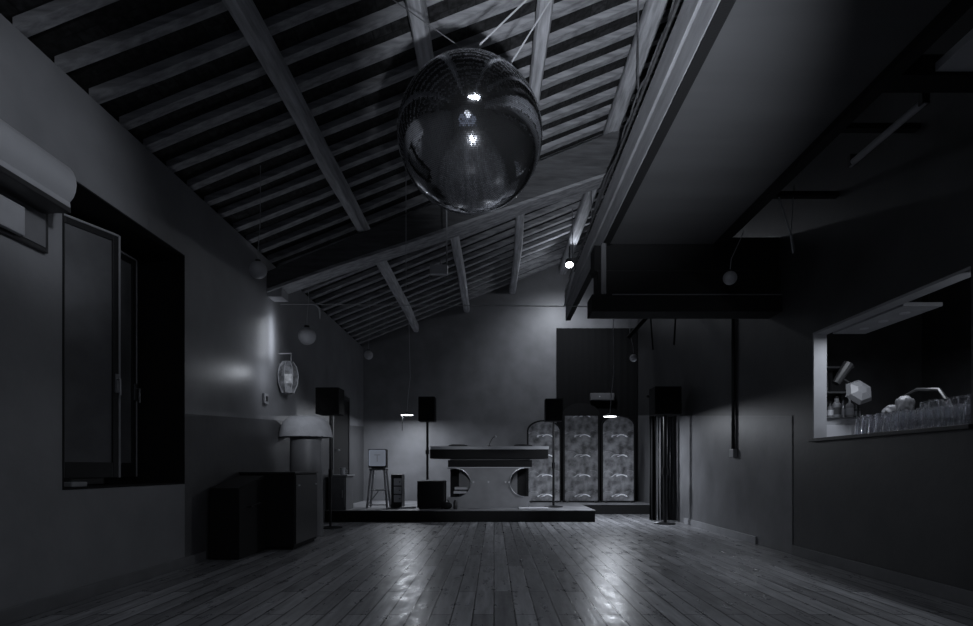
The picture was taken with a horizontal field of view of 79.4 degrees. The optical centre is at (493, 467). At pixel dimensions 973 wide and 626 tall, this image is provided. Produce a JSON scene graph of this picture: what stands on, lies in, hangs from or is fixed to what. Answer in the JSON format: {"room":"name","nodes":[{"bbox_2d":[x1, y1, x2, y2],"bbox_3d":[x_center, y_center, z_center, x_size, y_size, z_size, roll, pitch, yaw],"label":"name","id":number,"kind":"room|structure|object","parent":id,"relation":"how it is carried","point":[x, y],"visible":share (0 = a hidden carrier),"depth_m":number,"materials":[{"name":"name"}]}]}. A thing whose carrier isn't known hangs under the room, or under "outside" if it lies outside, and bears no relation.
{"room":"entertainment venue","nodes":[
{"label":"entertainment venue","id":0,"kind":"room"},
{"bbox_2d":[0,13,363,609],"bbox_3d":[-2.910,-0.800,4.675,0.500,3.300,14.550,0,0,0],"label":"wall","id":1,"kind":"structure","parent":0,"point":[54,540],"depth_m":4.29,"materials":[{"name":"paint"}]},
{"bbox_2d":[0,190,47,253],"bbox_3d":[-2.625,-1.395,3.090,0.070,0.260,0.740,0,0,0],"label":"picture frame","id":2,"kind":"object","parent":1,"relation":"attached to","point":[19,221],"visible":0.77,"depth_m":3.25,"materials":[{"name":"grey"}]},
{"bbox_2d":[0,194,24,235],"bbox_3d":[-2.607,-1.360,3.020,0.034,0.160,0.440,0,0,0],"label":"picture","id":3,"kind":"object","parent":2,"relation":"attached to","point":[12,214],"depth_m":3.15},
{"bbox_2d":[0,119,76,213],"bbox_3d":[-2.547,-1.633,2.922,0.225,0.305,1.005,0,0,0],"label":"air conditioner","id":4,"kind":"object","parent":1,"relation":"attached to","point":[30,174],"visible":0.91,"depth_m":3.15,"materials":[{"name":"grey"}]},
{"bbox_2d":[64,213,140,484],"bbox_3d":[-2.974,-0.846,4.325,0.332,1.944,1.406,0,0,0],"label":"window","id":5,"kind":"structure","parent":1,"relation":"in","point":[100,277],"depth_m":4.33,"materials":[{"name":"grey glass"}]},
{"bbox_2d":[0,551,205,625],"bbox_3d":[-2.651,0.807,1.390,0.018,0.085,7.980,0,0,0],"label":"baseboard","id":6,"kind":"structure","parent":1,"relation":"attached to","point":[29,609],"depth_m":3.83,"materials":[{"name":"wood"}]},
{"bbox_2d":[62,181,184,489],"bbox_3d":[-2.919,-0.846,4.325,0.522,1.968,1.430,0,0,0],"label":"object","id":7,"kind":"structure","parent":1,"relation":"attached to","point":[160,267],"depth_m":5.03,"materials":[{"name":"black"}]},
{"bbox_2d":[64,482,86,486],"bbox_3d":[-2.810,0.110,3.905,0.100,0.033,0.150,0,0,0],"label":"soap box","id":8,"kind":"object","parent":7,"relation":"on","point":[66,484],"visible":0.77,"depth_m":3.86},
{"bbox_2d":[262,393,268,403],"bbox_3d":[-2.640,-0.801,6.780,0.040,0.120,0.120,0,0,0],"label":"wall switch","id":9,"kind":"object","parent":1,"relation":"attached to","point":[265,397],"visible":1,"depth_m":6.74,"materials":[{"name":"grey"}]},
{"bbox_2d":[268,288,287,301],"bbox_3d":[-2.575,-2.060,6.990,0.170,0.100,0.220,0,0,0],"label":"wall lamp","id":10,"kind":"object","parent":1,"relation":"attached to","point":[278,295],"visible":1,"depth_m":6.91,"materials":[{"name":"metal"}]},
{"bbox_2d":[277,353,298,393],"bbox_3d":[-2.549,-1.170,7.250,0.249,0.509,0.250,0,0,-23],"label":"wall lantern","id":11,"kind":"object","parent":1,"relation":"attached to","point":[288,376],"visible":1,"depth_m":7.17,"materials":[{"name":"clear glass"}]},
{"bbox_2d":[332,396,349,473],"bbox_3d":[-2.620,-0.310,10.110,0.079,1.920,1.140,0,0,0],"label":"door","id":12,"kind":"structure","parent":1,"relation":"in","point":[340,424],"depth_m":10.14,"materials":[{"name":"black"}]},
{"bbox_2d":[280,304,586,306],"bbox_3d":[0.135,-2.020,7.300,5.590,0.051,0.011,0,0,0],"label":"wire","id":13,"kind":"object","parent":1,"relation":"attached to","point":[280,304],"visible":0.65,"depth_m":7.30,"materials":[{"name":"grey"}]},
{"bbox_2d":[266,125,629,293],"bbox_3d":[0.090,-3.292,6.990,5.540,2.480,0.280,0,0,0],"label":"cross beam","id":14,"kind":"structure","parent":1,"relation":"attached to","point":[582,168],"depth_m":6.86,"materials":[{"name":"wood"}]},
{"bbox_2d":[0,0,682,343],"bbox_3d":[-0.060,-3.676,4.675,6.200,2.639,14.950,0,0,0],"label":"ceiling","id":15,"kind":"structure","parent":0,"point":[182,77],"depth_m":5.03,"materials":[{"name":"wood"}]},
{"bbox_2d":[249,166,266,278],"bbox_3d":[-2.135,-2.223,5.300,0.156,1.021,0.156,0,0,0],"label":"globe lamp","id":16,"kind":"object","parent":15,"relation":"hanging from","point":[257,269],"visible":1,"depth_m":5.26,"materials":[{"name":"white glass"}]},
{"bbox_2d":[298,287,315,344],"bbox_3d":[-2.457,-2.106,7.700,0.230,0.973,0.230,0,0,0],"label":"globe lamp","id":17,"kind":"object","parent":15,"relation":"hanging from","point":[306,335],"visible":0.98,"depth_m":7.63,"materials":[{"name":"white glass"}]},
{"bbox_2d":[222,0,418,331],"bbox_3d":[-1.574,-2.861,6.125,0.140,0.192,11.650,0,0,0],"label":"ceiling beam","id":18,"kind":"structure","parent":15,"relation":"attached to","point":[244,13],"depth_m":4.65,"materials":[{"name":"wood"}]},
{"bbox_2d":[400,334,412,430],"bbox_3d":[-1.633,-1.835,11.000,0.254,2.281,0.254,0,0,0],"label":"pendant lamp","id":19,"kind":"object","parent":18,"relation":"hanging from","point":[405,413],"visible":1,"depth_m":10.99,"materials":[{"name":"black metal"}]},
{"bbox_2d":[364,329,372,359],"bbox_3d":[-2.035,-2.267,9.500,0.144,1.014,0.144,0,0,0],"label":"globe lamp","id":20,"kind":"object","parent":15,"relation":"hanging from","point":[368,354],"visible":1,"depth_m":9.46,"materials":[{"name":"white glass"}]},
{"bbox_2d":[405,0,469,312],"bbox_3d":[-0.553,-3.266,6.125,0.141,0.201,11.650,0,0,0],"label":"beam","id":21,"kind":"structure","parent":15,"relation":"attached to","point":[421,34],"depth_m":4.45,"materials":[{"name":"wood"}]},
{"bbox_2d":[427,210,447,282],"bbox_3d":[-0.540,-2.572,5.600,0.199,1.613,0.060,0,0,0],"label":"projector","id":22,"kind":"object","parent":21,"relation":"hanging from","point":[440,269],"visible":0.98,"depth_m":5.57,"materials":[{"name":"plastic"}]},
{"bbox_2d":[393,0,550,214],"bbox_3d":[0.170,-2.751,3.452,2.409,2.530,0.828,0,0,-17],"label":"ball","id":23,"kind":"object","parent":15,"relation":"hanging from","point":[469,127],"visible":1,"depth_m":3.07,"materials":[{"name":"silver metal"}]},
{"bbox_2d":[509,0,553,293],"bbox_3d":[0.387,-3.646,6.125,0.158,0.206,11.650,0,0,0],"label":"beam","id":24,"kind":"structure","parent":15,"relation":"attached to","point":[542,28],"depth_m":5.20,"materials":[{"name":"wood"}]},
{"bbox_2d":[603,319,616,416],"bbox_3d":[1.841,-2.607,9.300,0.224,3.583,0.224,0,0,0],"label":"pendant lamp","id":25,"kind":"object","parent":15,"relation":"hanging from","point":[608,414],"visible":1,"depth_m":9.29,"materials":[{"name":"black metal"}]},
{"bbox_2d":[559,0,667,274],"bbox_3d":[1.403,-4.048,6.125,0.187,0.228,11.650,0,0,0],"label":"beam","id":26,"kind":"structure","parent":15,"relation":"attached to","point":[653,10],"depth_m":6.06,"materials":[{"name":"wood"}]},
{"bbox_2d":[565,246,573,267],"bbox_3d":[1.340,-3.782,10.412,0.160,0.422,0.169,0,0,0],"label":"spotlight","id":27,"kind":"object","parent":26,"relation":"attached to","point":[568,264],"visible":0.88,"depth_m":10.38,"materials":[{"name":"black metal"}]},
{"bbox_2d":[569,0,683,277],"bbox_3d":[1.232,-3.547,4.800,0.099,1.078,9.000,0,0,0],"label":"lighting truss","id":28,"kind":"object","parent":15,"relation":"hanging from","point":[674,13],"visible":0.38,"depth_m":5.00,"materials":[{"name":"metal"}]},
{"bbox_2d":[579,0,683,247],"bbox_3d":[1.235,-3.110,4.740,0.076,0.086,7.082,0,0,0],"label":"cable bundle","id":29,"kind":"object","parent":28,"relation":"on","point":[673,1],"visible":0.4,"depth_m":4.92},
{"bbox_2d":[4,514,972,625],"bbox_3d":[1.035,0.900,4.675,8.590,0.100,14.750,0,0,0],"label":"floor","id":30,"kind":"structure","parent":0,"point":[613,569],"depth_m":4.28,"materials":[{"name":"grey wood"}]},
{"bbox_2d":[209,475,264,559],"bbox_3d":[-2.481,0.463,5.735,0.318,0.773,0.630,0,0,0],"label":"case","id":31,"kind":"object","parent":30,"relation":"on","point":[237,504],"visible":1,"depth_m":5.43,"materials":[{"name":"black"}]},
{"bbox_2d":[239,472,317,549],"bbox_3d":[-2.342,0.446,6.455,0.595,0.808,0.800,0,0,0],"label":"base cabinet","id":32,"kind":"object","parent":30,"relation":"on","point":[290,497],"visible":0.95,"depth_m":6.07,"materials":[{"name":"black"}]},
{"bbox_2d":[279,415,332,536],"bbox_3d":[-2.358,0.100,7.350,0.650,1.500,0.650,0,0,0],"label":"floor lamp","id":33,"kind":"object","parent":30,"relation":"on","point":[306,434],"depth_m":7.18,"materials":[{"name":"painted metal"}]},
{"bbox_2d":[323,415,341,528],"bbox_3d":[-2.316,0.050,8.300,0.320,1.601,0.320,0,0,0],"label":"speaker stand","id":34,"kind":"object","parent":30,"relation":"on","point":[330,526],"visible":0.91,"depth_m":8.29,"materials":[{"name":"black metal"}]},
{"bbox_2d":[315,387,343,415],"bbox_3d":[-2.316,-0.936,8.269,0.330,0.370,0.322,0,0,0],"label":"loudspeaker","id":35,"kind":"object","parent":34,"relation":"on","point":[328,400],"visible":1,"depth_m":8.12,"materials":[{"name":"black"}]},
{"bbox_2d":[316,388,337,412],"bbox_3d":[-2.316,-0.936,8.126,0.300,0.340,0.008,0,0,0],"label":"grille","id":36,"kind":"object","parent":35,"relation":"attached to","point":[326,398],"depth_m":8.12,"materials":[{"name":"black fabric"}]},
{"bbox_2d":[325,501,595,521],"bbox_3d":[-0.529,0.757,10.577,4.259,0.185,2.744,0,0,0],"label":"stage","id":37,"kind":"object","parent":30,"relation":"on","point":[571,511],"visible":0.78,"depth_m":9.22,"materials":[{"name":"black"}]},
{"bbox_2d":[328,474,354,509],"bbox_3d":[-2.471,0.385,9.498,0.302,0.560,0.525,0,0,0],"label":"base cabinet","id":38,"kind":"object","parent":37,"relation":"on","point":[342,485],"visible":0.89,"depth_m":9.25,"materials":[{"name":"wood"}]},
{"bbox_2d":[366,468,390,507],"bbox_3d":[-1.918,0.332,9.750,0.364,0.648,0.334,0,0,0],"label":"stool","id":39,"kind":"object","parent":37,"relation":"on","point":[385,469],"visible":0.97,"depth_m":9.63,"materials":[{"name":"metal"}]},
{"bbox_2d":[368,449,387,468],"bbox_3d":[-1.918,-0.152,9.745,0.300,0.320,0.269,0,0,0],"label":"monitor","id":40,"kind":"object","parent":39,"relation":"on","point":[377,458],"visible":1,"depth_m":9.62,"materials":[{"name":"grey"}]},
{"bbox_2d":[391,474,404,506],"bbox_3d":[-1.646,0.387,10.024,0.183,0.554,0.352,0,0,0],"label":"rack","id":41,"kind":"object","parent":37,"relation":"on","point":[397,480],"visible":0.99,"depth_m":9.88,"materials":[{"name":"grey"}]},
{"bbox_2d":[417,480,445,508],"bbox_3d":[-1.027,0.438,9.720,0.440,0.455,0.460,0,0,0],"label":"subwoofer","id":42,"kind":"object","parent":37,"relation":"on","point":[430,493],"visible":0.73,"depth_m":9.49,"materials":[{"name":"black"}]},
{"bbox_2d":[425,421,428,479],"bbox_3d":[-1.094,-0.283,9.630,0.100,0.956,0.100,0,0,0],"label":"speaker stand","id":43,"kind":"object","parent":42,"relation":"on","point":[427,422],"visible":1,"depth_m":9.62,"materials":[{"name":"black metal"}]},
{"bbox_2d":[418,396,435,421],"bbox_3d":[-1.094,-0.961,9.619,0.270,0.400,0.282,0,0,0],"label":"loudspeaker","id":44,"kind":"object","parent":43,"relation":"on","point":[426,405],"visible":0.98,"depth_m":9.49,"materials":[{"name":"black"}]},
{"bbox_2d":[430,446,548,507],"bbox_3d":[-0.078,0.151,10.107,1.973,1.025,0.785,0,0,0],"label":"booth","id":45,"kind":"object","parent":37,"relation":"on","point":[480,476],"visible":0.99,"depth_m":9.75,"materials":[{"name":"painted wood"},{"name":"black metal"}]},
{"bbox_2d":[430,446,548,448],"bbox_3d":[-0.073,-0.335,10.107,1.963,0.052,0.785,0,0,0],"label":"countertop","id":46,"kind":"structure","parent":45,"relation":"on","point":[431,447],"depth_m":9.71,"materials":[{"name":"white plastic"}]},
{"bbox_2d":[527,420,560,502],"bbox_3d":[0.968,-0.133,11.380,0.658,1.594,0.220,0,0,0],"label":"screen","id":47,"kind":"object","parent":37,"relation":"on","point":[539,433],"visible":0.9,"depth_m":11.34,"materials":[{"name":"black"}]},
{"bbox_2d":[544,421,562,507],"bbox_3d":[1.015,-0.064,10.000,0.320,1.458,0.320,0,0,0],"label":"speaker stand","id":48,"kind":"object","parent":37,"relation":"on","point":[553,505],"visible":0.98,"depth_m":9.99,"materials":[{"name":"black metal"}]},
{"bbox_2d":[544,398,562,421],"bbox_3d":[1.015,-0.984,9.999,0.290,0.380,0.282,0,0,0],"label":"loudspeaker","id":49,"kind":"object","parent":48,"relation":"on","point":[553,407],"visible":0.99,"depth_m":9.87,"materials":[{"name":"black"}]},
{"bbox_2d":[547,399,561,419],"bbox_3d":[1.015,-0.984,9.876,0.260,0.350,0.008,0,0,0],"label":"grille","id":50,"kind":"object","parent":49,"relation":"attached to","point":[554,406],"depth_m":9.87,"materials":[{"name":"black fabric"}]},
{"bbox_2d":[563,403,598,502],"bbox_3d":[1.690,-0.297,11.380,0.707,1.923,0.220,0,0,0],"label":"screen","id":51,"kind":"object","parent":37,"relation":"on","point":[580,420],"visible":0.99,"depth_m":11.34,"materials":[{"name":"black"}]},
{"bbox_2d":[577,501,648,513],"bbox_3d":[2.265,0.759,11.357,1.327,0.182,1.184,0,0,0],"label":"stage","id":52,"kind":"object","parent":30,"relation":"on","point":[637,507],"visible":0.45,"depth_m":10.78,"materials":[{"name":"black"}]},
{"bbox_2d":[601,415,634,502],"bbox_3d":[2.406,-0.181,11.380,0.649,1.690,0.220,0,0,0],"label":"screen","id":53,"kind":"object","parent":52,"relation":"on","point":[617,433],"visible":0.97,"depth_m":11.34,"materials":[{"name":"black"}]},
{"bbox_2d":[654,415,675,524],"bbox_3d":[2.597,0.026,8.900,0.320,1.647,0.320,0,0,0],"label":"speaker stand","id":54,"kind":"object","parent":30,"relation":"on","point":[664,469],"visible":1,"depth_m":8.88,"materials":[{"name":"black metal"}]},
{"bbox_2d":[649,386,681,415],"bbox_3d":[2.597,-1.007,8.889,0.400,0.420,0.362,0,0,0],"label":"loudspeaker","id":55,"kind":"object","parent":54,"relation":"on","point":[663,400],"visible":1,"depth_m":8.72,"materials":[{"name":"black"}]},
{"bbox_2d":[656,387,680,412],"bbox_3d":[2.597,-1.007,8.726,0.370,0.390,0.008,0,0,0],"label":"grille","id":56,"kind":"object","parent":55,"relation":"attached to","point":[668,399],"depth_m":8.72,"materials":[{"name":"black fabric"}]},
{"bbox_3d":[3.275,0.316,4.815,0.450,1.068,2.930,0,0,0],"label":"countertop","id":57,"kind":"structure","parent":30,"relation":"on","visible":0},
{"bbox_3d":[3.331,-0.245,4.795,0.579,0.049,2.990,0,0,0],"label":"countertop","id":58,"kind":"structure","parent":57,"relation":"on","visible":0},
{"bbox_2d":[827,417,855,436],"bbox_3d":[3.315,-0.378,5.725,0.404,0.218,0.270,0,0,0],"label":"tray","id":59,"kind":"object","parent":58,"relation":"on","point":[836,426],"visible":0.3,"depth_m":5.60,"materials":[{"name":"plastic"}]},
{"bbox_2d":[827,402,833,416],"bbox_3d":[3.268,-0.565,5.700,0.062,0.154,0.062,0,0,0],"label":"bottle","id":60,"kind":"object","parent":59,"relation":"on","point":[830,410],"visible":0.78,"depth_m":5.68,"materials":[{"name":"grey"}]},
{"bbox_2d":[832,396,840,416],"bbox_3d":[3.332,-0.590,5.700,0.082,0.206,0.082,0,0,0],"label":"bottle","id":61,"kind":"object","parent":59,"relation":"on","point":[836,405],"visible":0.84,"depth_m":5.67,"materials":[{"name":"glass"}]},
{"bbox_2d":[845,396,853,416],"bbox_3d":[3.456,-0.595,5.700,0.077,0.215,0.074,0,0,0],"label":"bottle","id":62,"kind":"object","parent":59,"relation":"on","point":[849,406],"visible":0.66,"depth_m":5.67,"materials":[{"name":"glass"}]},
{"bbox_2d":[832,361,871,415],"bbox_3d":[3.319,-0.632,5.425,0.343,0.726,0.170,0,0,0],"label":"lamp","id":63,"kind":"object","parent":58,"relation":"on","point":[859,392],"visible":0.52,"depth_m":5.39,"materials":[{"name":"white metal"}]},
{"bbox_2d":[855,416,861,433],"bbox_3d":[3.087,-0.355,4.943,0.076,0.169,0.075,0,0,0],"label":"drinking glass","id":64,"kind":"object","parent":58,"relation":"on","point":[858,418],"visible":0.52,"depth_m":4.92,"materials":[{"name":"white"}]},
{"bbox_2d":[861,415,868,433],"bbox_3d":[3.084,-0.356,4.860,0.076,0.171,0.075,0,0,0],"label":"drinking glass","id":65,"kind":"object","parent":58,"relation":"on","point":[865,418],"visible":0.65,"depth_m":4.84,"materials":[{"name":"white"}]},
{"bbox_2d":[868,415,875,432],"bbox_3d":[3.087,-0.351,4.770,0.076,0.162,0.075,0,0,0],"label":"drinking glass","id":66,"kind":"object","parent":58,"relation":"on","point":[871,427],"visible":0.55,"depth_m":4.75,"materials":[{"name":"white"}]},
{"bbox_2d":[874,413,882,432],"bbox_3d":[3.080,-0.353,4.679,0.076,0.166,0.075,0,0,0],"label":"drinking glass","id":67,"kind":"object","parent":58,"relation":"on","point":[879,416],"visible":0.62,"depth_m":4.66,"materials":[{"name":"white"}]},
{"bbox_2d":[882,413,891,431],"bbox_3d":[3.082,-0.349,4.589,0.076,0.158,0.075,0,0,0],"label":"drinking glass","id":68,"kind":"object","parent":58,"relation":"on","point":[886,425],"visible":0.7,"depth_m":4.57,"materials":[{"name":"white"}]},
{"bbox_2d":[890,411,898,430],"bbox_3d":[3.089,-0.353,4.505,0.076,0.167,0.075,0,0,0],"label":"drinking glass","id":69,"kind":"object","parent":58,"relation":"on","point":[894,417],"visible":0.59,"depth_m":4.49,"materials":[{"name":"white"}]},
{"bbox_2d":[897,409,906,429],"bbox_3d":[3.088,-0.356,4.423,0.076,0.171,0.075,0,0,0],"label":"drinking glass","id":70,"kind":"object","parent":58,"relation":"on","point":[902,415],"visible":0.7,"depth_m":4.40,"materials":[{"name":"white"}]},
{"bbox_2d":[905,410,915,429],"bbox_3d":[3.087,-0.348,4.332,0.076,0.157,0.075,0,0,0],"label":"drinking glass","id":71,"kind":"object","parent":58,"relation":"on","point":[911,414],"visible":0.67,"depth_m":4.31,"materials":[{"name":"white"}]},
{"bbox_2d":[914,408,923,428],"bbox_3d":[3.089,-0.352,4.242,0.076,0.164,0.075,0,0,0],"label":"drinking glass","id":72,"kind":"object","parent":58,"relation":"on","point":[919,411],"visible":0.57,"depth_m":4.22,"materials":[{"name":"white"}]},
{"bbox_2d":[903,388,946,398],"bbox_3d":[3.540,-0.470,4.845,0.032,0.402,0.740,0,0,0],"label":"faucet","id":73,"kind":"object","parent":58,"relation":"on","point":[943,395],"visible":0.37,"depth_m":4.75,"materials":[{"name":"grey"}]},
{"bbox_2d":[922,408,932,427],"bbox_3d":[3.083,-0.347,4.159,0.076,0.154,0.075,0,0,0],"label":"drinking glass","id":74,"kind":"object","parent":58,"relation":"on","point":[928,412],"visible":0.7,"depth_m":4.14,"materials":[{"name":"white"}]},
{"bbox_2d":[932,406,942,426],"bbox_3d":[3.086,-0.349,4.070,0.076,0.157,0.075,0,0,0],"label":"drinking glass","id":75,"kind":"object","parent":58,"relation":"on","point":[937,410],"visible":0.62,"depth_m":4.05,"materials":[{"name":"white"}]},
{"bbox_2d":[941,405,952,425],"bbox_3d":[3.082,-0.347,3.979,0.076,0.155,0.075,0,0,0],"label":"drinking glass","id":76,"kind":"object","parent":58,"relation":"on","point":[947,413],"visible":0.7,"depth_m":3.96,"materials":[{"name":"white"}]},
{"bbox_2d":[952,404,963,424],"bbox_3d":[3.087,-0.348,3.891,0.076,0.155,0.075,0,0,0],"label":"drinking glass","id":77,"kind":"object","parent":58,"relation":"on","point":[957,418],"visible":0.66,"depth_m":3.87,"materials":[{"name":"white"}]},
{"bbox_2d":[962,400,970,423],"bbox_3d":[3.085,-0.354,3.803,0.076,0.168,0.075,0,0,0],"label":"drinking glass","id":78,"kind":"object","parent":58,"relation":"on","point":[966,419],"visible":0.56,"depth_m":3.79,"materials":[{"name":"white"}]},
{"bbox_3d":[3.390,-0.327,4.330,0.220,0.116,1.340,0,0,0],"label":"glass rack","id":79,"kind":"object","parent":58,"relation":"on","visible":0},
{"bbox_2d":[882,405,894,412],"bbox_3d":[3.351,-0.459,4.920,0.160,0.149,0.126,0,0,0],"label":"cloth bundle","id":80,"kind":"object","parent":79,"relation":"on","point":[888,409],"visible":0.29,"depth_m":4.88,"materials":[{"name":"fabric"}]},
{"bbox_2d":[895,395,914,410],"bbox_3d":[3.311,-0.485,4.720,0.129,0.200,0.128,0,0,0],"label":"cloth bundle","id":81,"kind":"object","parent":79,"relation":"on","point":[903,402],"visible":0.59,"depth_m":4.67,"materials":[{"name":"fabric"}]},
{"bbox_2d":[928,399,937,407],"bbox_3d":[3.326,-0.452,4.440,0.072,0.133,0.071,0,0,0],"label":"tumbler","id":82,"kind":"object","parent":79,"relation":"on","point":[932,402],"visible":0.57,"depth_m":4.42,"materials":[{"name":"clear glass"}]},
{"bbox_2d":[947,397,957,404],"bbox_3d":[3.333,-0.450,4.260,0.072,0.130,0.071,0,0,0],"label":"tumbler","id":83,"kind":"object","parent":79,"relation":"on","point":[950,400],"visible":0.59,"depth_m":4.24,"materials":[{"name":"clear glass"}]},
{"bbox_2d":[360,257,637,500],"bbox_3d":[-0.060,-2.000,12.050,6.200,5.701,0.200,0,0,0],"label":"wall","id":84,"kind":"structure","parent":0,"point":[490,371],"depth_m":11.95,"materials":[{"name":"grey paint"}]},
{"bbox_2d":[556,328,636,500],"bbox_3d":[2.090,-1.088,11.906,1.640,3.504,0.020,0,0,0],"label":"doorway","id":85,"kind":"structure","parent":84,"relation":"attached to","point":[584,356],"depth_m":11.90,"materials":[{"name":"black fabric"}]},
{"bbox_2d":[590,393,613,400],"bbox_3d":[2.186,-1.437,11.836,0.480,0.150,0.117,0,0,0],"label":"emergency light","id":86,"kind":"object","parent":85,"relation":"attached to","point":[593,396],"visible":1,"depth_m":11.79,"materials":[{"name":"white plastic"}]},
{"bbox_2d":[610,0,950,243],"bbox_3d":[1.718,-2.325,3.107,1.064,0.050,5.815,0,0,0],"label":"ceiling","id":87,"kind":"structure","parent":0,"point":[776,74],"depth_m":3.67,"materials":[{"name":"paint"}]},
{"bbox_2d":[565,0,735,320],"bbox_3d":[1.141,-2.494,4.650,0.089,0.412,8.900,0,0,0],"label":"beam","id":88,"kind":"structure","parent":87,"relation":"attached to","point":[698,24],"depth_m":4.02,"materials":[{"name":"black"}]},
{"bbox_2d":[564,267,575,305],"bbox_3d":[1.012,-2.417,7.806,0.174,0.530,0.038,0,0,0],"label":"rod","id":89,"kind":"object","parent":88,"relation":"hanging from","point":[572,277],"visible":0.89,"depth_m":7.79,"materials":[{"name":"black metal"}]},
{"bbox_2d":[587,237,782,318],"bbox_3d":[1.962,-1.980,6.095,1.935,0.780,0.310,0,0,0],"label":"bulkhead","id":90,"kind":"object","parent":87,"relation":"hanging from","point":[631,281],"visible":0.98,"depth_m":5.99,"materials":[{"name":"black paint"}]},
{"bbox_2d":[723,231,743,284],"bbox_3d":[2.320,-2.042,5.687,0.187,0.519,0.132,0,0,27],"label":"globe lamp","id":91,"kind":"object","parent":87,"relation":"hanging from","point":[730,277],"visible":1,"depth_m":5.66,"materials":[{"name":"black metal"}]},
{"bbox_2d":[716,0,972,245],"bbox_3d":[2.291,-2.345,3.065,0.079,0.190,5.730,0,0,0],"label":"beam","id":92,"kind":"structure","parent":87,"relation":"attached to","point":[954,10],"depth_m":3.61,"materials":[{"name":"black"}]},
{"bbox_2d":[841,93,929,167],"bbox_3d":[2.700,-2.323,4.050,0.574,0.093,0.596,0,0,44],"label":"tube light","id":93,"kind":"object","parent":92,"relation":"attached to","point":[899,126],"visible":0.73,"depth_m":4.02,"materials":[{"name":"grey"}]},
{"bbox_2d":[638,6,972,590],"bbox_3d":[2.985,-2.025,4.675,0.110,5.750,14.550,0,0,0],"label":"wall","id":94,"kind":"structure","parent":0,"point":[900,221],"depth_m":5.06,"materials":[{"name":"grey paint"}]},
{"bbox_2d":[627,319,675,349],"bbox_3d":[2.340,-2.002,8.415,1.180,0.623,0.090,0,0,0],"label":"brace","id":95,"kind":"object","parent":94,"relation":"attached to","point":[642,321],"visible":0.3,"depth_m":8.39,"materials":[{"name":"black"}]},
{"bbox_2d":[684,518,756,543],"bbox_3d":[2.921,0.807,7.765,0.018,0.085,2.470,0,0,0],"label":"baseboard","id":96,"kind":"structure","parent":94,"relation":"attached to","point":[734,534],"depth_m":7.44,"materials":[{"name":"wood"}]},
{"bbox_2d":[729,319,736,456],"bbox_3d":[2.905,-1.190,7.120,0.050,2.120,0.120,0,0,0],"label":"pipe","id":97,"kind":"object","parent":94,"relation":"attached to","point":[732,452],"visible":0.91,"depth_m":7.10,"materials":[{"name":"black metal"}]},
{"bbox_2d":[791,415,792,544],"bbox_3d":[2.927,0.168,5.753,0.006,1.365,0.017,0,0,0],"label":"trim","id":98,"kind":"structure","parent":94,"relation":"attached to","point":[792,415],"depth_m":5.75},
{"bbox_2d":[773,185,838,252],"bbox_3d":[2.620,-2.126,5.000,0.620,0.586,0.060,0,0,0],"label":"cables","id":99,"kind":"object","parent":94,"relation":"hanging from","point":[793,194],"visible":0.81,"depth_m":4.99,"materials":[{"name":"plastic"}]},
{"bbox_2d":[791,545,972,606],"bbox_3d":[2.921,0.802,1.570,0.018,0.095,8.340,0,0,0],"label":"baseboard","id":100,"kind":"structure","parent":94,"relation":"attached to","point":[954,594],"depth_m":4.28,"materials":[{"name":"wood"}]},
{"bbox_2d":[833,294,942,333],"bbox_3d":[3.192,-1.625,4.815,0.295,0.851,0.910,0,0,0],"label":"hood","id":101,"kind":"object","parent":94,"relation":"hanging from","point":[907,310],"visible":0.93,"depth_m":4.69,"materials":[{"name":"metal"}]},
{"bbox_2d":[808,424,972,441],"bbox_3d":[2.970,-0.255,4.495,0.140,0.030,1.830,0,0,0],"label":"trim","id":102,"kind":"structure","parent":94,"relation":"attached to","point":[963,426],"depth_m":4.20,"materials":[{"name":"grey"}]},
{"bbox_2d":[813,266,970,437],"bbox_3d":[2.985,-0.755,4.490,0.118,0.970,1.780,0,0,0],"label":"trim","id":103,"kind":"structure","parent":94,"relation":"attached to","point":[820,336],"depth_m":5.36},
{"bbox_2d":[883,54,972,92],"bbox_3d":[2.630,-2.340,3.480,0.600,0.120,0.160,0,0,0],"label":"beam","id":104,"kind":"structure","parent":94,"relation":"attached to","point":[921,76],"depth_m":3.45,"materials":[{"name":"black"}]},
{"bbox_3d":[2.680,-1.116,9.355,0.499,0.096,0.058,0,0,0],"label":"rail","id":105,"kind":"object","parent":94,"relation":"attached to","visible":0},
{"bbox_2d":[649,416,656,519],"bbox_3d":[2.554,-0.145,9.424,0.118,1.970,0.084,0,0,0],"label":"curtain","id":106,"kind":"object","parent":105,"relation":"hanging from","point":[652,419],"visible":0.81,"depth_m":9.42,"materials":[{"name":"black fabric"}]},
{"bbox_2d":[657,416,676,520],"bbox_3d":[2.751,-0.125,9.304,0.310,1.910,0.118,0,0,0],"label":"curtain","id":107,"kind":"object","parent":105,"relation":"hanging from","point":[671,420],"visible":0.66,"depth_m":9.30,"materials":[{"name":"grey fabric"}]},
{"bbox_2d":[827,277,970,415],"bbox_3d":[3.870,-0.650,4.500,1.660,3.000,3.800,0,0,0],"label":"wall","id":108,"kind":"structure","parent":0,"point":[932,348],"depth_m":6.30,"materials":[{"name":"black paint"}]},
{"bbox_2d":[827,391,845,402],"bbox_3d":[3.400,-0.748,6.200,0.700,0.100,0.200,0,0,0],"label":"bar shelf","id":109,"kind":"object","parent":108,"relation":"attached to","point":[840,394],"visible":0.23,"depth_m":6.14,"materials":[{"name":"black metal"}]},
{"bbox_2d":[827,366,853,378],"bbox_3d":[3.400,-1.010,6.200,0.700,0.100,0.200,0,0,0],"label":"bar shelf","id":110,"kind":"object","parent":108,"relation":"attached to","point":[834,369],"visible":0.16,"depth_m":6.19,"materials":[{"name":"black metal"}]},
{"bbox_2d":[935,29,972,71],"bbox_3d":[2.745,-2.325,1.800,0.370,0.050,3.200,0,0,0],"label":"board","id":111,"kind":"object","parent":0,"point":[959,58],"visible":1,"depth_m":3.30,"materials":[{"name":"white plastic"}]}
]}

